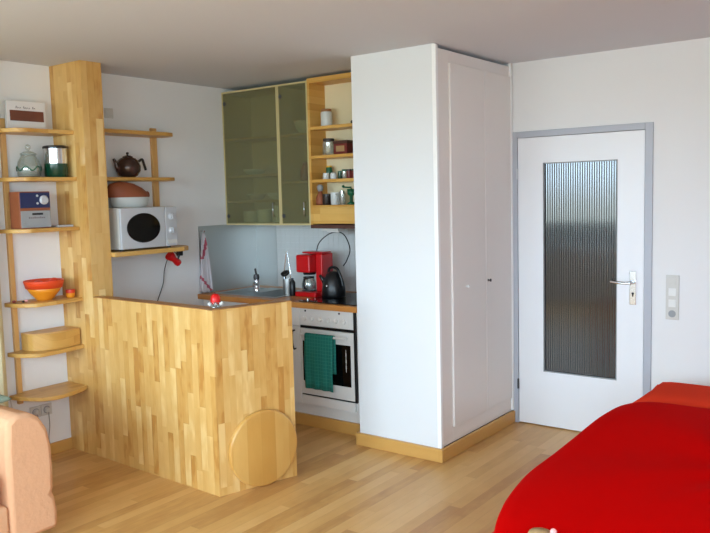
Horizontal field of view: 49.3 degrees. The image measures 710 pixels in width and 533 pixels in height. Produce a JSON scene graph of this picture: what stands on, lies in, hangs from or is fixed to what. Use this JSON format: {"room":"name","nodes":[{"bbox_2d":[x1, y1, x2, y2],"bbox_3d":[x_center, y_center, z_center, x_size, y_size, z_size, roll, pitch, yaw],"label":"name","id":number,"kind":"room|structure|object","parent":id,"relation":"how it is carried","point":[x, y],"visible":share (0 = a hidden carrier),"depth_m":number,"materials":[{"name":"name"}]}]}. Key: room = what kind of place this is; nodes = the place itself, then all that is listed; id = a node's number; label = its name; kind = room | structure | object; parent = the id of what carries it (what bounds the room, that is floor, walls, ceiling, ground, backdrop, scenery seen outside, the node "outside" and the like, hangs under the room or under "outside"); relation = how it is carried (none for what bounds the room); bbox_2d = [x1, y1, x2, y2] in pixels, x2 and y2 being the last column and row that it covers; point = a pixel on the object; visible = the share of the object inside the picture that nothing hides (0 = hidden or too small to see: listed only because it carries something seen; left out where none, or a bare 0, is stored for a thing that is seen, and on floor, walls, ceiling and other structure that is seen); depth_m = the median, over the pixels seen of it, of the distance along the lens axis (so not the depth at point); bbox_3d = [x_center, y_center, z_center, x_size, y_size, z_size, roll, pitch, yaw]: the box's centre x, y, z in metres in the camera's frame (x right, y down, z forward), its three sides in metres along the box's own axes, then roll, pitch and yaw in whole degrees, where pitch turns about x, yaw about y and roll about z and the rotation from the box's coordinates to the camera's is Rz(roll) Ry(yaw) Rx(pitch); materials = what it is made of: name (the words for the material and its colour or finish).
{"room":"studio apartment","nodes":[
{"label":"studio apartment","id":0,"kind":"room"},
{"bbox_2d":[0,60,240,442],"bbox_3d":[-2.582,0.053,4.302,0.150,2.500,6.400,3,7,37],"label":"wall","id":1,"kind":"structure","parent":0,"point":[194,155],"depth_m":5.46,"materials":[{"name":"white paint"}]},
{"bbox_2d":[29,403,51,416],"bbox_3d":[-2.009,0.927,4.965,0.033,0.074,0.151,3,7,37],"label":"wall socket","id":2,"kind":"object","parent":1,"relation":"attached to","point":[41,410],"visible":0.94,"depth_m":4.97,"materials":[{"name":"grey plastic"}]},
{"bbox_2d":[48,412,50,443],"bbox_3d":[-1.976,1.043,5.004,0.016,0.211,0.012,0,5,15],"label":"power cord","id":3,"kind":"object","parent":2,"relation":"hanging from","point":[48,412],"visible":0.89,"depth_m":5.00,"materials":[{"name":"grey plastic"}]},
{"bbox_2d":[0,118,87,403],"bbox_3d":[-1.933,-0.026,4.790,0.297,1.765,0.428,3,7,37],"label":"shelf unit","id":4,"kind":"object","parent":1,"relation":"attached to","point":[64,389],"visible":0.97,"depth_m":4.75,"materials":[{"name":"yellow wood"}]},
{"bbox_2d":[4,100,45,128],"bbox_3d":[-2.025,-0.925,4.757,0.028,0.174,0.255,3,7,37],"label":"picture card","id":5,"kind":"object","parent":4,"relation":"on","point":[18,114],"visible":0.98,"depth_m":4.74,"materials":[{"name":"white paper"}]},
{"bbox_2d":[9,191,50,228],"bbox_3d":[-1.973,-0.344,4.717,0.129,0.224,0.204,3,7,37],"label":"radio","id":6,"kind":"object","parent":4,"relation":"on","point":[28,210],"visible":0.99,"depth_m":4.67,"materials":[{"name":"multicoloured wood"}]},
{"bbox_2d":[23,278,63,300],"bbox_3d":[-1.942,0.146,4.836,0.238,0.124,0.238,3,7,37],"label":"bowl","id":7,"kind":"object","parent":4,"relation":"on","point":[41,291],"visible":0.99,"depth_m":4.76,"materials":[{"name":"orange ceramic"}]},
{"bbox_2d":[21,326,80,351],"bbox_3d":[-1.916,0.457,4.892,0.176,0.109,0.310,3,7,37],"label":"bread box","id":8,"kind":"object","parent":4,"relation":"on","point":[59,337],"visible":1,"depth_m":4.82,"materials":[{"name":"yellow wood"}]},
{"bbox_2d":[42,145,68,176],"bbox_3d":[-1.874,-0.657,4.847,0.151,0.197,0.151,3,7,37],"label":"coffee canister","id":9,"kind":"object","parent":4,"relation":"on","point":[55,157],"visible":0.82,"depth_m":4.79,"materials":[{"name":"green metal"}]},
{"bbox_2d":[51,225,72,226],"bbox_3d":[-1.860,-0.257,4.889,0.120,0.012,0.105,3,7,37],"label":"paper pad","id":10,"kind":"object","parent":4,"relation":"on","point":[51,225],"visible":0.8,"depth_m":4.84,"materials":[{"name":"white paper"}]},
{"bbox_2d":[65,289,74,297],"bbox_3d":[-1.816,0.171,4.939,0.058,0.050,0.058,3,7,37],"label":"pot","id":11,"kind":"object","parent":4,"relation":"on","point":[70,293],"visible":1,"depth_m":4.92,"materials":[{"name":"orange ceramic"}]},
{"bbox_2d":[50,437,72,454],"bbox_3d":[-3.144,1.361,3.489,0.018,0.075,4.199,3,7,37],"label":"baseboard","id":12,"kind":"structure","parent":1,"relation":"attached to","point":[65,444],"depth_m":5.09,"materials":[{"name":"brown wood"}]},
{"bbox_2d":[104,108,112,118],"bbox_3d":[-1.686,-1.050,5.298,0.012,0.068,0.070,3,7,37],"label":"wall switch","id":13,"kind":"object","parent":1,"relation":"attached to","point":[108,112],"visible":1,"depth_m":5.29,"materials":[{"name":"grey plastic"}]},
{"bbox_2d":[104,128,188,256],"bbox_3d":[-1.480,-0.524,5.300,0.374,0.890,0.708,3,7,37],"label":"shelf unit","id":14,"kind":"object","parent":1,"relation":"attached to","point":[152,134],"visible":0.73,"depth_m":5.36,"materials":[{"name":"brown wood"}]},
{"bbox_2d":[112,152,146,176],"bbox_3d":[-1.549,-0.700,5.328,0.213,0.174,0.193,-2,5,-11],"label":"teapot","id":15,"kind":"object","parent":14,"relation":"on","point":[126,166],"visible":0.97,"depth_m":5.26,"materials":[{"name":"brown ceramic"}]},
{"bbox_2d":[109,206,177,250],"bbox_3d":[-1.491,-0.262,5.277,0.344,0.282,0.465,3,7,37],"label":"microwave oven","id":16,"kind":"object","parent":14,"relation":"on","point":[131,227],"visible":0.94,"depth_m":5.14,"materials":[{"name":"grey plastic"}]},
{"bbox_2d":[107,182,149,207],"bbox_3d":[-1.534,-0.489,5.260,0.191,0.174,0.336,3,7,37],"label":"clay piece","id":17,"kind":"object","parent":16,"relation":"on","point":[121,194],"visible":0.94,"depth_m":5.16,"materials":[{"name":"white ceramic"}]},
{"bbox_2d":[157,251,182,300],"bbox_3d":[-1.335,0.116,5.600,0.161,0.475,0.270,-6,7,-43],"label":"lamp","id":18,"kind":"object","parent":14,"relation":"hanging from","point":[170,256],"visible":0.78,"depth_m":5.50,"materials":[{"name":"red plastic"}]},
{"bbox_2d":[198,224,277,292],"bbox_3d":[-0.924,-0.074,6.186,0.234,0.524,0.632,3,7,37],"label":"backsplash","id":19,"kind":"structure","parent":1,"relation":"attached to","point":[235,251],"depth_m":6.35,"materials":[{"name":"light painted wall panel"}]},
{"bbox_2d":[295,411,359,435],"bbox_3d":[-0.523,1.088,5.675,1.559,0.083,0.020,3,7,37],"label":"baseboard","id":20,"kind":"structure","parent":1,"relation":"attached to","point":[346,427],"depth_m":5.42,"materials":[{"name":"brown wood"}]},
{"bbox_2d":[295,402,359,423],"bbox_3d":[-0.513,1.005,5.682,1.559,0.081,0.017,3,7,37],"label":"trim","id":21,"kind":"structure","parent":1,"relation":"attached to","point":[299,407],"depth_m":5.43,"materials":[{"name":"white wood"}]},
{"bbox_2d":[300,308,358,412],"bbox_3d":[-0.025,0.611,5.539,0.484,0.692,0.624,3,7,37],"label":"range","id":22,"kind":"object","parent":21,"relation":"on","point":[344,396],"visible":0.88,"depth_m":5.27,"materials":[{"name":"white metal"}]},
{"bbox_2d":[304,333,336,391],"bbox_3d":[-0.240,0.656,5.318,0.256,0.385,0.049,3,7,37],"label":"tea towel","id":23,"kind":"object","parent":22,"relation":"hanging from","point":[319,349],"visible":1,"depth_m":5.30,"materials":[{"name":"teal fabric"}]},
{"bbox_3d":[-1.177,-0.274,5.988,0.045,0.018,0.018,3,7,37],"label":"hook","id":24,"kind":"object","parent":1,"relation":"attached to","visible":0},
{"bbox_2d":[200,233,213,293],"bbox_3d":[-1.162,-0.025,6.017,0.032,0.473,0.140,3,7,37],"label":"dish towel","id":25,"kind":"object","parent":24,"relation":"hanging from","point":[206,283],"visible":1,"depth_m":6.01,"materials":[{"name":"white fabric"}]},
{"bbox_2d":[40,411,580,532],"bbox_3d":[0.075,1.385,3.295,5.700,0.100,8.050,3,7,37],"label":"floor","id":26,"kind":"structure","parent":0,"point":[340,485],"depth_m":4.28,"materials":[{"name":"brown wood"}]},
{"bbox_2d":[0,405,56,532],"bbox_3d":[-2.083,0.958,3.619,0.870,0.800,0.960,3,7,37],"label":"armchair","id":27,"kind":"object","parent":26,"relation":"on","point":[27,502],"visible":1,"depth_m":3.62,"materials":[{"name":"pink fabric"}]},
{"bbox_2d":[0,394,11,402],"bbox_3d":[-1.831,0.649,3.805,0.250,0.035,0.165,3,7,37],"label":"cloth","id":28,"kind":"object","parent":27,"relation":"on","point":[3,398],"visible":1,"depth_m":3.78,"materials":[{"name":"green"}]},
{"bbox_2d":[49,60,296,496],"bbox_3d":[-1.153,-0.023,4.738,1.607,2.499,0.503,3,7,37],"label":"divider","id":29,"kind":"object","parent":26,"relation":"on","point":[170,385],"visible":0.98,"depth_m":4.61,"materials":[{"name":"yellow wood"}]},
{"bbox_2d":[207,302,222,306],"bbox_3d":[-0.767,0.208,4.253,0.094,0.034,0.095,3,7,37],"label":"candle holder","id":30,"kind":"object","parent":29,"relation":"on","point":[208,303],"visible":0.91,"depth_m":4.23,"materials":[{"name":"clear glass"}]},
{"bbox_2d":[210,294,220,303],"bbox_3d":[-0.767,0.173,4.250,0.056,0.063,0.056,3,7,37],"label":"candle","id":31,"kind":"object","parent":30,"relation":"in","point":[215,298],"visible":1,"depth_m":4.23,"materials":[{"name":"red wax"}]},
{"bbox_2d":[228,409,296,486],"bbox_3d":[-0.517,1.028,4.386,0.438,0.438,0.031,-5,7,-36],"label":"round board","id":32,"kind":"object","parent":26,"relation":"on","point":[263,446],"visible":1,"depth_m":4.36,"materials":[{"name":"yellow wood"}]},
{"bbox_2d":[438,48,512,446],"bbox_3d":[0.779,-0.088,5.021,0.114,2.478,0.959,3,7,37],"label":"wardrobe","id":33,"kind":"object","parent":26,"relation":"on","point":[474,102],"visible":0.99,"depth_m":4.95,"materials":[{"name":"white paint"}]},
{"bbox_3d":[1.664,1.086,3.150,1.445,0.440,2.520,3,7,37],"label":"bed","id":34,"kind":"object","parent":26,"relation":"on","visible":0},
{"bbox_2d":[494,402,709,532],"bbox_3d":[1.461,1.029,2.847,1.605,0.520,2.177,3,7,37],"label":"duvet","id":35,"kind":"object","parent":34,"relation":"on","point":[639,467],"visible":0.99,"depth_m":2.88,"materials":[{"name":"red fabric"}]},
{"bbox_2d":[528,527,556,532],"bbox_3d":[0.584,0.847,2.442,0.086,0.058,0.086,-2,5,-11],"label":"toy","id":36,"kind":"object","parent":35,"relation":"on","point":[537,529],"visible":1,"depth_m":2.44,"materials":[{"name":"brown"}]},
{"bbox_2d":[633,382,709,408],"bbox_3d":[1.980,0.723,4.101,0.865,0.088,0.485,3,7,37],"label":"pillow","id":37,"kind":"object","parent":34,"relation":"on","point":[694,395],"visible":0.77,"depth_m":4.15,"materials":[{"name":"red fabric"}]},
{"bbox_2d":[281,229,356,291],"bbox_3d":[-0.145,-0.170,6.048,1.640,2.500,0.100,3,7,37],"label":"wall","id":38,"kind":"structure","parent":0,"point":[286,229],"depth_m":6.21,"materials":[{"name":"white paint"}]},
{"bbox_2d":[203,296,278,306],"bbox_3d":[-0.810,0.578,6.150,0.492,0.696,0.648,3,7,37],"label":"base cabinet","id":39,"kind":"object","parent":38,"relation":"attached to","point":[205,302],"visible":0.02,"depth_m":5.90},
{"bbox_2d":[221,85,280,224],"bbox_3d":[-0.722,-0.856,6.105,0.588,1.045,0.339,3,7,37],"label":"upper cabinet","id":40,"kind":"object","parent":38,"relation":"attached to","point":[249,116],"visible":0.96,"depth_m":6.26,"materials":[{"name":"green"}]},
{"bbox_2d":[243,211,256,221],"bbox_3d":[-0.840,-0.404,6.257,0.120,0.090,0.120,3,7,37],"label":"pot","id":41,"kind":"object","parent":40,"relation":"in","point":[249,216],"visible":0.8,"depth_m":6.20,"materials":[{"name":"white ceramic"}]},
{"bbox_2d":[226,135,276,142],"bbox_3d":[-0.718,-1.006,6.102,0.556,0.016,0.292,3,7,37],"label":"shelf","id":42,"kind":"object","parent":40,"relation":"attached to","point":[270,138],"depth_m":6.13,"materials":[{"name":"beige"}]},
{"bbox_2d":[227,173,277,177],"bbox_3d":[-0.710,-0.720,6.129,0.556,0.016,0.292,3,7,37],"label":"shelf","id":43,"kind":"object","parent":40,"relation":"attached to","point":[229,175],"depth_m":6.14,"materials":[{"name":"beige"}]},
{"bbox_2d":[228,200,278,202],"bbox_3d":[-0.705,-0.520,6.147,0.556,0.016,0.292,3,7,37],"label":"shelf","id":44,"kind":"object","parent":40,"relation":"attached to","point":[229,201],"depth_m":6.10,"materials":[{"name":"beige"}]},
{"bbox_2d":[243,169,265,174],"bbox_3d":[-0.801,-0.754,6.189,0.190,0.045,0.190,3,7,37],"label":"bowl","id":45,"kind":"object","parent":40,"relation":"on","point":[248,171],"visible":0.81,"depth_m":6.12,"materials":[{"name":"white ceramic"}]},
{"bbox_2d":[247,194,265,199],"bbox_3d":[-0.788,-0.557,6.201,0.160,0.050,0.160,3,7,37],"label":"bowl","id":46,"kind":"object","parent":40,"relation":"on","point":[251,196],"visible":0.91,"depth_m":6.15,"materials":[{"name":"white ceramic"}]},
{"bbox_2d":[257,209,271,221],"bbox_3d":[-0.721,-0.404,6.167,0.120,0.100,0.120,3,7,37],"label":"pot","id":47,"kind":"object","parent":40,"relation":"in","point":[264,215],"visible":0.92,"depth_m":6.12,"materials":[{"name":"white ceramic"}]},
{"bbox_2d":[266,164,277,173],"bbox_3d":[-0.602,-0.758,6.038,0.180,0.070,0.180,3,7,37],"label":"bowl","id":48,"kind":"object","parent":40,"relation":"on","point":[272,168],"visible":0.42,"depth_m":5.97,"materials":[{"name":"white ceramic"}]},
{"bbox_2d":[267,193,278,199],"bbox_3d":[-0.596,-0.551,6.057,0.190,0.055,0.190,3,7,37],"label":"bowl","id":49,"kind":"object","parent":40,"relation":"on","point":[275,196],"visible":0.51,"depth_m":5.99,"materials":[{"name":"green ceramic"}]},
{"bbox_2d":[272,205,279,221],"bbox_3d":[-0.601,-0.413,6.076,0.100,0.130,0.100,3,7,37],"label":"pot","id":50,"kind":"object","parent":40,"relation":"in","point":[276,218],"visible":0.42,"depth_m":6.03,"materials":[{"name":"white ceramic"}]},
{"bbox_2d":[277,81,310,224],"bbox_3d":[-0.367,-0.841,5.839,0.292,1.045,0.339,3,7,37],"label":"upper cabinet","id":51,"kind":"object","parent":38,"relation":"attached to","point":[291,97],"visible":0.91,"depth_m":5.88,"materials":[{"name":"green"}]},
{"bbox_2d":[281,133,306,138],"bbox_3d":[-0.362,-0.987,5.836,0.260,0.016,0.292,3,7,37],"label":"shelf","id":52,"kind":"object","parent":51,"relation":"attached to","point":[283,135],"depth_m":5.80,"materials":[{"name":"beige"}]},
{"bbox_2d":[283,181,307,183],"bbox_3d":[-0.354,-0.640,5.868,0.260,0.016,0.292,3,7,37],"label":"shelf","id":53,"kind":"object","parent":51,"relation":"attached to","point":[284,182],"depth_m":5.79,"materials":[{"name":"beige"}]},
{"bbox_2d":[294,120,306,132],"bbox_3d":[-0.365,-1.044,5.827,0.190,0.100,0.190,3,7,37],"label":"bowl","id":54,"kind":"object","parent":51,"relation":"on","point":[300,125],"visible":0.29,"depth_m":5.76,"materials":[{"name":"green glass"}]},
{"bbox_2d":[300,162,307,180],"bbox_3d":[-0.365,-0.718,5.864,0.100,0.140,0.100,3,7,37],"label":"pitcher","id":55,"kind":"object","parent":51,"relation":"on","point":[304,170],"visible":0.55,"depth_m":5.83,"materials":[{"name":"ceramic"}]},
{"bbox_2d":[292,307,302,402],"bbox_3d":[-0.411,0.595,5.851,0.501,0.696,0.648,3,7,37],"label":"base cabinet","id":56,"kind":"object","parent":38,"relation":"attached to","point":[296,327],"visible":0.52,"depth_m":5.49,"materials":[{"name":"white wood"}]},
{"bbox_2d":[198,285,356,312],"bbox_3d":[-0.389,0.231,5.788,1.579,0.038,0.663,3,7,37],"label":"countertop","id":57,"kind":"structure","parent":56,"relation":"on","point":[295,302],"depth_m":5.62,"materials":[{"name":"brown wood"}]},
{"bbox_2d":[216,287,301,297],"bbox_3d":[-0.706,0.279,5.993,0.640,0.164,0.420,3,7,37],"label":"sink","id":58,"kind":"object","parent":57,"relation":"in","point":[242,292],"visible":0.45,"depth_m":6.16,"materials":[{"name":"silver metal"}]},
{"bbox_2d":[248,268,282,292],"bbox_3d":[-0.724,0.099,6.041,0.160,0.186,0.354,3,7,37],"label":"tap","id":59,"kind":"object","parent":57,"relation":"on","point":[255,284],"visible":1,"depth_m":5.99,"materials":[{"name":"silver metal"}]},
{"bbox_2d":[283,278,290,294],"bbox_3d":[-0.503,0.151,5.788,0.072,0.125,0.072,3,7,37],"label":"jar","id":60,"kind":"object","parent":57,"relation":"on","point":[286,287],"visible":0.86,"depth_m":5.76,"materials":[{"name":"silver metal"}]},
{"bbox_2d":[281,270,288,278],"bbox_3d":[-0.519,0.116,5.766,0.068,0.177,0.064,3,7,37],"label":"ladle","id":61,"kind":"object","parent":60,"relation":"in","point":[284,273],"visible":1,"depth_m":5.77,"materials":[{"name":"black plastic"}]},
{"bbox_2d":[284,251,290,278],"bbox_3d":[-0.506,0.044,5.778,0.076,0.319,0.008,3,7,37],"label":"tongs","id":62,"kind":"object","parent":60,"relation":"in","point":[286,251],"visible":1,"depth_m":5.76,"materials":[{"name":"silver metal"}]},
{"bbox_2d":[289,278,295,295],"bbox_3d":[-0.464,0.150,5.746,0.044,0.133,0.044,3,7,37],"label":"dish soap bottle","id":63,"kind":"object","parent":57,"relation":"on","point":[292,282],"visible":0.99,"depth_m":5.73,"materials":[{"name":"black plastic"}]},
{"bbox_2d":[295,251,332,296],"bbox_3d":[-0.304,0.052,5.734,0.190,0.323,0.230,2,6,34],"label":"coffee maker","id":64,"kind":"object","parent":57,"relation":"on","point":[318,263],"visible":0.84,"depth_m":5.68,"materials":[{"name":"red plastic"}]},
{"bbox_2d":[302,276,314,289],"bbox_3d":[-0.355,0.124,5.721,0.108,0.104,0.154,3,7,37],"label":"jug","id":65,"kind":"object","parent":64,"relation":"on","point":[305,287],"visible":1,"depth_m":5.70,"materials":[{"name":"clear glass"}]},
{"bbox_2d":[316,232,349,265],"bbox_3d":[-0.151,-0.139,5.738,0.111,0.243,0.402,-5,6,-33],"label":"power cord","id":66,"kind":"object","parent":64,"relation":"attached to","point":[331,232],"visible":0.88,"depth_m":5.69,"materials":[{"name":"black plastic"}]},
{"bbox_2d":[299,293,356,305],"bbox_3d":[-0.045,0.228,5.482,0.495,0.006,0.510,3,7,37],"label":"cooktop","id":67,"kind":"object","parent":57,"relation":"in","point":[350,299],"visible":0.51,"depth_m":5.40,"materials":[{"name":"black glass"}]},
{"bbox_2d":[319,266,345,297],"bbox_3d":[-0.155,0.106,5.583,0.172,0.223,0.172,-4,6,-27],"label":"kettle","id":68,"kind":"object","parent":67,"relation":"on","point":[333,286],"visible":1,"depth_m":5.53,"materials":[{"name":"black plastic"}]},
{"bbox_2d":[276,225,356,290],"bbox_3d":[-0.101,-0.074,5.959,1.343,0.519,0.006,3,7,37],"label":"backsplash","id":69,"kind":"structure","parent":38,"relation":"attached to","point":[308,237],"depth_m":6.13,"materials":[{"name":"grey tile"}]},
{"bbox_2d":[307,72,354,228],"bbox_3d":[0.035,-0.820,5.550,0.690,1.080,0.320,3,7,37],"label":"spice shelf","id":70,"kind":"object","parent":38,"relation":"attached to","point":[333,92],"visible":0.48,"depth_m":5.64,"materials":[{"name":"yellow wood"}]},
{"bbox_2d":[316,184,322,204],"bbox_3d":[-0.254,-0.525,5.663,0.068,0.150,0.068,3,7,37],"label":"bottle","id":71,"kind":"object","parent":70,"relation":"on","point":[319,200],"visible":0.97,"depth_m":5.64,"materials":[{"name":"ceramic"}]},
{"bbox_2d":[323,173,328,178],"bbox_3d":[-0.210,-0.656,5.615,0.048,0.045,0.048,3,7,37],"label":"spice jar","id":72,"kind":"object","parent":70,"relation":"on","point":[325,175],"visible":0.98,"depth_m":5.59,"materials":[{"name":"white ceramic"}]},
{"bbox_2d":[321,109,331,125],"bbox_3d":[-0.207,-1.077,5.604,0.084,0.125,0.084,3,7,37],"label":"jar","id":73,"kind":"object","parent":70,"relation":"on","point":[326,114],"visible":0.77,"depth_m":5.57,"materials":[{"name":"white ceramic"}]},
{"bbox_2d":[322,194,330,204],"bbox_3d":[-0.208,-0.488,5.629,0.066,0.080,0.093,0,6,19],"label":"mug","id":74,"kind":"object","parent":70,"relation":"on","point":[326,197],"visible":0.97,"depth_m":5.61,"materials":[{"name":"black ceramic"}]},
{"bbox_2d":[323,138,333,141],"bbox_3d":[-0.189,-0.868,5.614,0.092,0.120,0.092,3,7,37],"label":"lid","id":75,"kind":"object","parent":70,"relation":"on","point":[324,139],"visible":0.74,"depth_m":5.58,"materials":[{"name":"black plastic"}]},
{"bbox_2d":[326,166,332,178],"bbox_3d":[-0.189,-0.690,5.683,0.048,0.100,0.048,3,7,37],"label":"spice jar","id":76,"kind":"object","parent":70,"relation":"on","point":[328,168],"visible":0.72,"depth_m":5.66,"materials":[{"name":"green plastic"}]},
{"bbox_2d":[322,228,344,231],"bbox_3d":[-0.155,-0.265,5.636,0.150,0.030,0.090,3,7,37],"label":"light","id":77,"kind":"object","parent":70,"relation":"attached to","point":[323,229],"visible":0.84,"depth_m":5.61,"materials":[{"name":"grey plastic"}]},
{"bbox_2d":[330,173,336,178],"bbox_3d":[-0.154,-0.653,5.573,0.048,0.045,0.048,3,7,37],"label":"spice jar","id":78,"kind":"object","parent":70,"relation":"on","point":[332,175],"visible":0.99,"depth_m":5.55,"materials":[{"name":"white ceramic"}]},
{"bbox_2d":[330,192,339,204],"bbox_3d":[-0.147,-0.490,5.582,0.068,0.090,0.095,0,6,19],"label":"mug","id":79,"kind":"object","parent":70,"relation":"on","point":[335,196],"visible":1,"depth_m":5.57,"materials":[{"name":"white ceramic"}]},
{"bbox_2d":[338,171,342,178],"bbox_3d":[-0.106,-0.656,5.537,0.036,0.055,0.036,3,7,37],"label":"spice jar","id":80,"kind":"object","parent":70,"relation":"on","point":[340,174],"visible":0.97,"depth_m":5.52,"materials":[{"name":"green glass"}]},
{"bbox_2d":[333,140,352,153],"bbox_3d":[-0.078,-0.852,5.538,0.126,0.096,0.096,3,7,37],"label":"tin","id":81,"kind":"object","parent":70,"relation":"on","point":[341,146],"visible":0.8,"depth_m":5.50,"materials":[{"name":"red metal"}]},
{"bbox_2d":[342,185,353,204],"bbox_3d":[-0.039,-0.513,5.527,0.100,0.140,0.070,3,7,37],"label":"grinder","id":82,"kind":"object","parent":70,"relation":"on","point":[350,192],"visible":0.94,"depth_m":5.50,"materials":[{"name":"green metal"}]},
{"bbox_2d":[347,169,351,177],"bbox_3d":[-0.040,-0.658,5.487,0.040,0.065,0.040,3,7,37],"label":"spice jar","id":83,"kind":"object","parent":70,"relation":"on","point":[349,174],"visible":0.92,"depth_m":5.47,"materials":[{"name":"red glass"}]},
{"bbox_2d":[0,0,709,89],"bbox_3d":[0.009,-1.203,3.056,5.700,0.100,8.050,3,7,37],"label":"ceiling","id":84,"kind":"structure","parent":0,"point":[224,44],"depth_m":4.11,"materials":[{"name":"white paint"}]},
{"bbox_3d":[-2.727,-1.117,3.740,0.070,0.057,1.940,3,7,37],"label":"rail","id":85,"kind":"object","parent":84,"relation":"attached to","visible":0},
{"bbox_2d":[0,287,8,406],"bbox_3d":[-2.513,0.086,4.101,0.062,2.410,1.300,3,7,37],"label":"curtain","id":86,"kind":"object","parent":85,"relation":"hanging from","point":[3,377],"visible":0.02,"depth_m":4.63,"materials":[{"name":"beige fabric"}]},
{"bbox_2d":[351,43,439,448],"bbox_3d":[0.548,-0.108,5.192,0.606,2.500,1.002,3,7,37],"label":"wall column","id":87,"kind":"structure","parent":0,"point":[392,114],"depth_m":4.78,"materials":[{"name":"white paint"}]},
{"bbox_2d":[356,313,359,412],"bbox_3d":[0.063,0.646,5.174,0.094,0.696,0.025,3,7,37],"label":"trim","id":88,"kind":"structure","parent":87,"relation":"attached to","point":[356,313],"depth_m":5.19,"materials":[{"name":"white wood"}]},
{"bbox_2d":[356,410,514,462],"bbox_3d":[0.572,1.097,5.286,0.656,0.082,1.016,3,7,37],"label":"baseboard","id":89,"kind":"structure","parent":87,"relation":"attached to","point":[442,455],"depth_m":4.92,"materials":[{"name":"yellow wood"}]},
{"bbox_2d":[431,44,443,448],"bbox_3d":[0.493,-0.093,4.614,0.028,2.414,0.028,3,7,37],"label":"trim","id":90,"kind":"structure","parent":87,"relation":"attached to","point":[434,47],"depth_m":4.60,"materials":[{"name":"white wood"}]},
{"bbox_2d":[504,37,709,413],"bbox_3d":[2.212,-0.100,4.642,3.700,2.500,0.120,3,7,37],"label":"wall","id":91,"kind":"structure","parent":0,"point":[667,85],"depth_m":4.76,"materials":[{"name":"white paint"}]},
{"bbox_2d":[508,63,513,409],"bbox_3d":[1.086,-0.185,5.380,0.023,2.410,0.018,3,7,37],"label":"trim","id":92,"kind":"structure","parent":91,"relation":"attached to","point":[509,64],"depth_m":5.37,"materials":[{"name":"white wood"}]},
{"bbox_2d":[513,122,653,430],"bbox_3d":[1.493,0.105,5.153,0.952,2.034,0.167,3,7,37],"label":"door","id":93,"kind":"structure","parent":91,"relation":"in","point":[583,196],"depth_m":5.13,"materials":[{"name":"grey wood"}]},
{"bbox_2d":[666,275,678,319],"bbox_3d":[1.960,0.191,4.780,0.078,0.277,0.014,3,7,37],"label":"switch panel","id":94,"kind":"object","parent":91,"relation":"attached to","point":[672,281],"visible":1,"depth_m":4.77,"materials":[{"name":"grey plastic"}]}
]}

